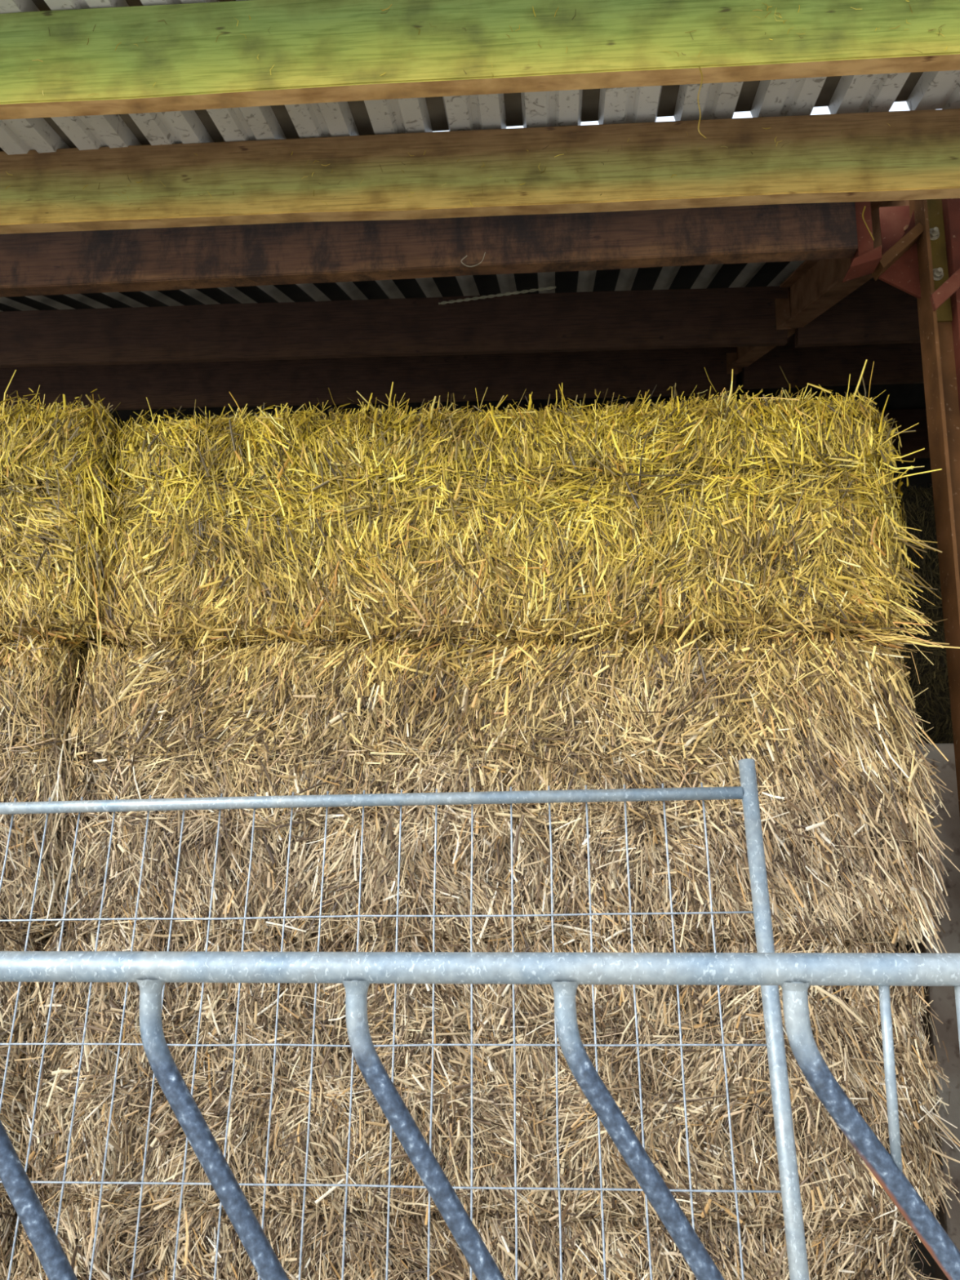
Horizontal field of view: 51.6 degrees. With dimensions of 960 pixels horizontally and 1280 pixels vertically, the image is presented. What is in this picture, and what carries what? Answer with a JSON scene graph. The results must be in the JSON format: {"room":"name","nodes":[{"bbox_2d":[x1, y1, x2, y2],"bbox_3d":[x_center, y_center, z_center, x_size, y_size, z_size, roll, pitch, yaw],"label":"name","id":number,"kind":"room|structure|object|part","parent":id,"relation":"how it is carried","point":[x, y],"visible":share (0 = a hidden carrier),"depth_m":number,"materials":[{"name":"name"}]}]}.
{"room":"hay barn","nodes":[
{"label":"hay barn","id":0,"kind":"room"},
{"bbox_2d":[0,260,879,311],"bbox_3d":[1.449,-2.152,5.856,20.043,1.415,4.260,-1,-10,4],"label":"corrugated roof","id":1,"kind":"structure","parent":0,"point":[765,273],"depth_m":6.01,"materials":[{"name":"grey metal"}]},
{"bbox_2d":[438,285,555,304],"bbox_3d":[0.082,-1.827,5.266,0.703,0.103,0.017,-5,-11,28],"label":"wire","id":2,"kind":"object","parent":1,"relation":"hanging from","point":[548,287],"visible":1,"depth_m":5.26,"materials":[{"name":"grey metal"}]},
{"bbox_2d":[0,0,959,155],"bbox_3d":[-0.277,-1.810,2.839,8.118,0.309,1.345,-1,-10,4],"label":"corrugated roof","id":3,"kind":"structure","parent":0,"point":[935,90],"depth_m":3.33,"materials":[{"name":"grey metal"}]},
{"bbox_2d":[0,0,959,119],"bbox_3d":[-0.311,-1.639,2.740,7.801,0.308,0.111,-1,-10,4],"label":"timber purlin","id":4,"kind":"object","parent":3,"relation":"attached to","point":[610,43],"visible":1,"depth_m":2.69,"materials":[{"name":"wood"}]},
{"bbox_2d":[697,66,706,138],"bbox_3d":[0.578,-1.406,2.593,0.021,0.211,0.008,-1,-10,4],"label":"straw","id":5,"kind":"object","parent":4,"relation":"hanging from","point":[699,67],"visible":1,"depth_m":2.60,"materials":[{"name":"yellow plant"}]},
{"bbox_2d":[0,108,959,234],"bbox_3d":[-0.256,-1.601,3.429,7.802,0.351,0.109,-1,-10,4],"label":"timber purlin","id":6,"kind":"object","parent":3,"relation":"attached to","point":[825,157],"visible":1,"depth_m":3.37,"materials":[{"name":"green wood"}]},
{"bbox_2d":[862,205,874,240],"bbox_3d":[1.290,-1.386,3.299,0.033,0.126,0.004,-1,-10,4],"label":"straw","id":7,"kind":"object","parent":6,"relation":"hanging from","point":[864,206],"visible":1,"depth_m":3.30,"materials":[{"name":"yellow plant"}]},
{"bbox_2d":[101,333,932,492],"bbox_3d":[1.845,-1.017,10.768,20.043,1.946,5.920,-1,-10,4],"label":"ceiling","id":8,"kind":"structure","parent":0,"point":[902,396],"depth_m":8.81,"materials":[{"name":"brown wood"}]},
{"bbox_2d":[900,1200,934,1279],"bbox_3d":[0.000,1.970,-0.347,60.000,0.200,60.000,-1,-10,4],"label":"floor","id":9,"kind":"structure","parent":0,"point":[926,1269],"depth_m":4.31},
{"bbox_2d":[0,1179,37,1279],"bbox_3d":[-2.472,2.139,3.420,2.490,0.992,1.282,-1,-10,4],"label":"bale","id":10,"kind":"object","parent":9,"relation":"on","point":[8,1215],"visible":0.03,"depth_m":2.91},
{"bbox_2d":[0,921,76,1206],"bbox_3d":[-2.470,1.374,3.546,2.497,0.926,1.270,-1,-10,4],"label":"bale","id":11,"kind":"object","parent":10,"relation":"on","point":[11,1116],"visible":0.19,"depth_m":2.96},
{"bbox_2d":[0,629,96,946],"bbox_3d":[-2.442,0.543,3.672,2.572,1.117,1.289,-1,-10,4],"label":"bale","id":12,"kind":"object","parent":11,"relation":"on","point":[37,686],"visible":0.43,"depth_m":3.08},
{"bbox_2d":[0,369,129,661],"bbox_3d":[-2.413,-0.308,3.813,2.634,1.020,1.262,-1,-10,4],"label":"bale","id":13,"kind":"object","parent":12,"relation":"on","point":[54,464],"visible":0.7,"depth_m":3.21},
{"bbox_2d":[0,758,809,1279],"bbox_3d":[-0.607,1.322,2.367,2.722,2.074,0.460,-1,-10,5],"label":"mesh panel","id":14,"kind":"object","parent":9,"relation":"on","point":[748,792],"visible":0.9,"depth_m":2.52,"materials":[{"name":"metal"}]},
{"bbox_3d":[-0.617,0.448,2.718,2.620,0.085,0.034,-1,-10,5],"label":"rail","id":15,"kind":"part","parent":14,"relation":"part of","materials":[{"name":"metal"}]},
{"bbox_3d":[0.706,1.274,2.248,0.042,2.021,0.462,0,-10,0],"label":"post","id":16,"kind":"part","parent":14,"relation":"part of","materials":[{"name":"metal"}]},
{"bbox_2d":[0,1192,941,1279],"bbox_3d":[-0.032,2.096,3.233,2.718,0.989,1.288,-1,-10,4],"label":"bale","id":17,"kind":"object","parent":9,"relation":"on","point":[627,1258],"visible":0.4,"depth_m":2.78},
{"bbox_2d":[13,921,959,1253],"bbox_3d":[-0.004,1.343,3.360,2.772,0.935,1.270,-1,-10,4],"label":"bale","id":18,"kind":"object","parent":17,"relation":"on","point":[837,1186],"visible":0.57,"depth_m":2.82},
{"bbox_2d":[52,614,959,953],"bbox_3d":[0.051,0.533,3.519,2.792,1.083,1.283,-1,-10,4],"label":"bale","id":19,"kind":"object","parent":18,"relation":"on","point":[828,727],"visible":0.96,"depth_m":2.99},
{"bbox_2d":[88,359,959,665],"bbox_3d":[0.087,-0.308,3.656,2.768,0.986,1.271,-1,-10,4],"label":"bale","id":20,"kind":"object","parent":19,"relation":"on","point":[724,513],"visible":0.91,"depth_m":3.13},
{"bbox_2d":[879,455,915,462],"bbox_3d":[1.269,-0.570,3.062,0.132,0.058,0.021,-5,-11,27],"label":"straw","id":21,"kind":"object","parent":20,"relation":"hanging from","point":[879,455],"visible":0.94,"depth_m":3.04,"materials":[{"name":"yellow plant"}]},
{"bbox_2d":[0,951,959,1279],"bbox_3d":[-0.420,1.399,1.773,4.717,1.660,0.067,-1,-10,4],"label":"barrier","id":22,"kind":"object","parent":9,"relation":"on","point":[794,972],"visible":1,"depth_m":1.83,"materials":[{"name":"metal"}]},
{"bbox_3d":[-0.420,0.630,1.909,4.650,0.095,0.057,-1,-10,4],"label":"rail","id":23,"kind":"part","parent":22,"relation":"part of","materials":[{"name":"metal"}]},
{"bbox_2d":[704,198,959,815],"bbox_3d":[1.935,0.518,8.117,0.530,5.599,9.980,-1,-10,4],"label":"steel frame","id":24,"kind":"object","parent":9,"relation":"on","point":[914,250],"visible":0.72,"depth_m":3.47,"materials":[{"name":"metal"}]},
{"bbox_2d":[0,346,736,412],"bbox_3d":[-3.069,-2.018,7.716,9.943,0.538,0.193,-1,-10,4],"label":"timber purlin","id":25,"kind":"object","parent":24,"relation":"attached to","point":[296,382],"visible":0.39,"depth_m":7.50,"materials":[{"name":"brown wood"}]},
{"bbox_2d":[0,285,787,368],"bbox_3d":[-3.192,-1.838,6.102,9.942,0.411,0.160,-1,-10,4],"label":"timber purlin","id":26,"kind":"object","parent":24,"relation":"attached to","point":[731,317],"visible":0.96,"depth_m":5.85,"materials":[{"name":"brown wood"}]},
{"bbox_2d":[0,201,857,297],"bbox_3d":[-1.408,-1.455,3.709,5.460,0.306,0.072,-1,-10,4],"label":"timber purlin","id":27,"kind":"object","parent":24,"relation":"attached to","point":[180,258],"visible":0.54,"depth_m":3.58,"materials":[{"name":"brown wood"}]},
{"bbox_2d":[461,252,485,266],"bbox_3d":[-0.024,-1.351,3.522,0.087,0.056,0.007,-1,-10,4],"label":"twine","id":28,"kind":"object","parent":27,"relation":"attached to","point":[485,252],"visible":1,"depth_m":3.52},
{"bbox_2d":[122,408,929,458],"bbox_3d":[1.660,-1.765,8.781,19.200,0.469,0.194,-1,-10,4],"label":"timber purlin","id":29,"kind":"object","parent":24,"relation":"attached to","point":[911,442],"visible":0.03,"depth_m":8.57,"materials":[{"name":"brown wood"}]},
{"bbox_2d":[742,335,924,389],"bbox_3d":[5.733,-2.095,7.038,7.600,0.373,0.171,-1,-10,4],"label":"timber purlin","id":30,"kind":"object","parent":24,"relation":"attached to","point":[894,363],"visible":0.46,"depth_m":7.24,"materials":[{"name":"brown wood"}]},
{"bbox_2d":[795,280,920,347],"bbox_3d":[5.609,-1.918,5.409,7.600,0.357,0.166,-1,-10,4],"label":"timber purlin","id":31,"kind":"object","parent":24,"relation":"attached to","point":[877,312],"visible":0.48,"depth_m":5.63,"materials":[{"name":"brown wood"}]},
{"bbox_3d":[1.542,-1.497,3.660,0.120,0.220,0.010,-1,-10,4],"label":"plate","id":32,"kind":"part","parent":24,"relation":"part of","materials":[{"name":"red metal"}]},
{"bbox_3d":[1.509,-1.403,3.576,0.155,0.395,0.012,-1,-10,4],"label":"gusset plate","id":33,"kind":"part","parent":24,"relation":"part of","materials":[{"name":"red metal"}]},
{"bbox_3d":[1.612,0.400,3.218,0.085,4.130,0.130,-1,-10,4],"label":"post","id":34,"kind":"part","parent":24,"relation":"part of","materials":[{"name":"brown metal"}]},
{"bbox_3d":[1.615,-1.371,3.515,0.069,0.520,0.010,-1,-10,4],"label":"web plate","id":35,"kind":"part","parent":24,"relation":"part of","materials":[{"name":"green metal"}]},
{"bbox_3d":[3.587,2.626,5.845,2.466,0.816,0.951,-1,-10,4],"label":"bale","id":36,"kind":"object","parent":9,"relation":"on","visible":0},
{"bbox_2d":[892,940,911,952],"bbox_3d":[3.611,1.943,5.961,2.473,0.814,0.957,-1,-10,4],"label":"bale","id":37,"kind":"object","parent":36,"relation":"on","point":[907,946],"visible":0.02,"depth_m":5.66},
{"bbox_3d":[3.602,1.206,6.093,2.467,0.917,0.959,-1,-10,4],"label":"bale","id":38,"kind":"object","parent":37,"relation":"on","visible":0},
{"bbox_2d":[887,618,953,743],"bbox_3d":[3.565,0.366,6.258,2.570,1.030,0.994,-1,-10,4],"label":"bale","id":39,"kind":"object","parent":38,"relation":"on","point":[932,704],"visible":0.19,"depth_m":5.93},
{"bbox_2d":[891,483,943,628],"bbox_3d":[3.596,-0.488,6.381,2.539,1.040,1.006,-1,-10,4],"label":"bale","id":40,"kind":"object","parent":39,"relation":"on","point":[918,507],"visible":0.2,"depth_m":6.03},
{"bbox_2d":[911,743,959,1279],"bbox_3d":[3.150,1.386,3.064,3.430,2.135,0.150,-1,-10,4],"label":"wall","id":41,"kind":"structure","parent":0,"point":[944,1003],"depth_m":3.17,"materials":[{"name":"concrete"}]}
]}

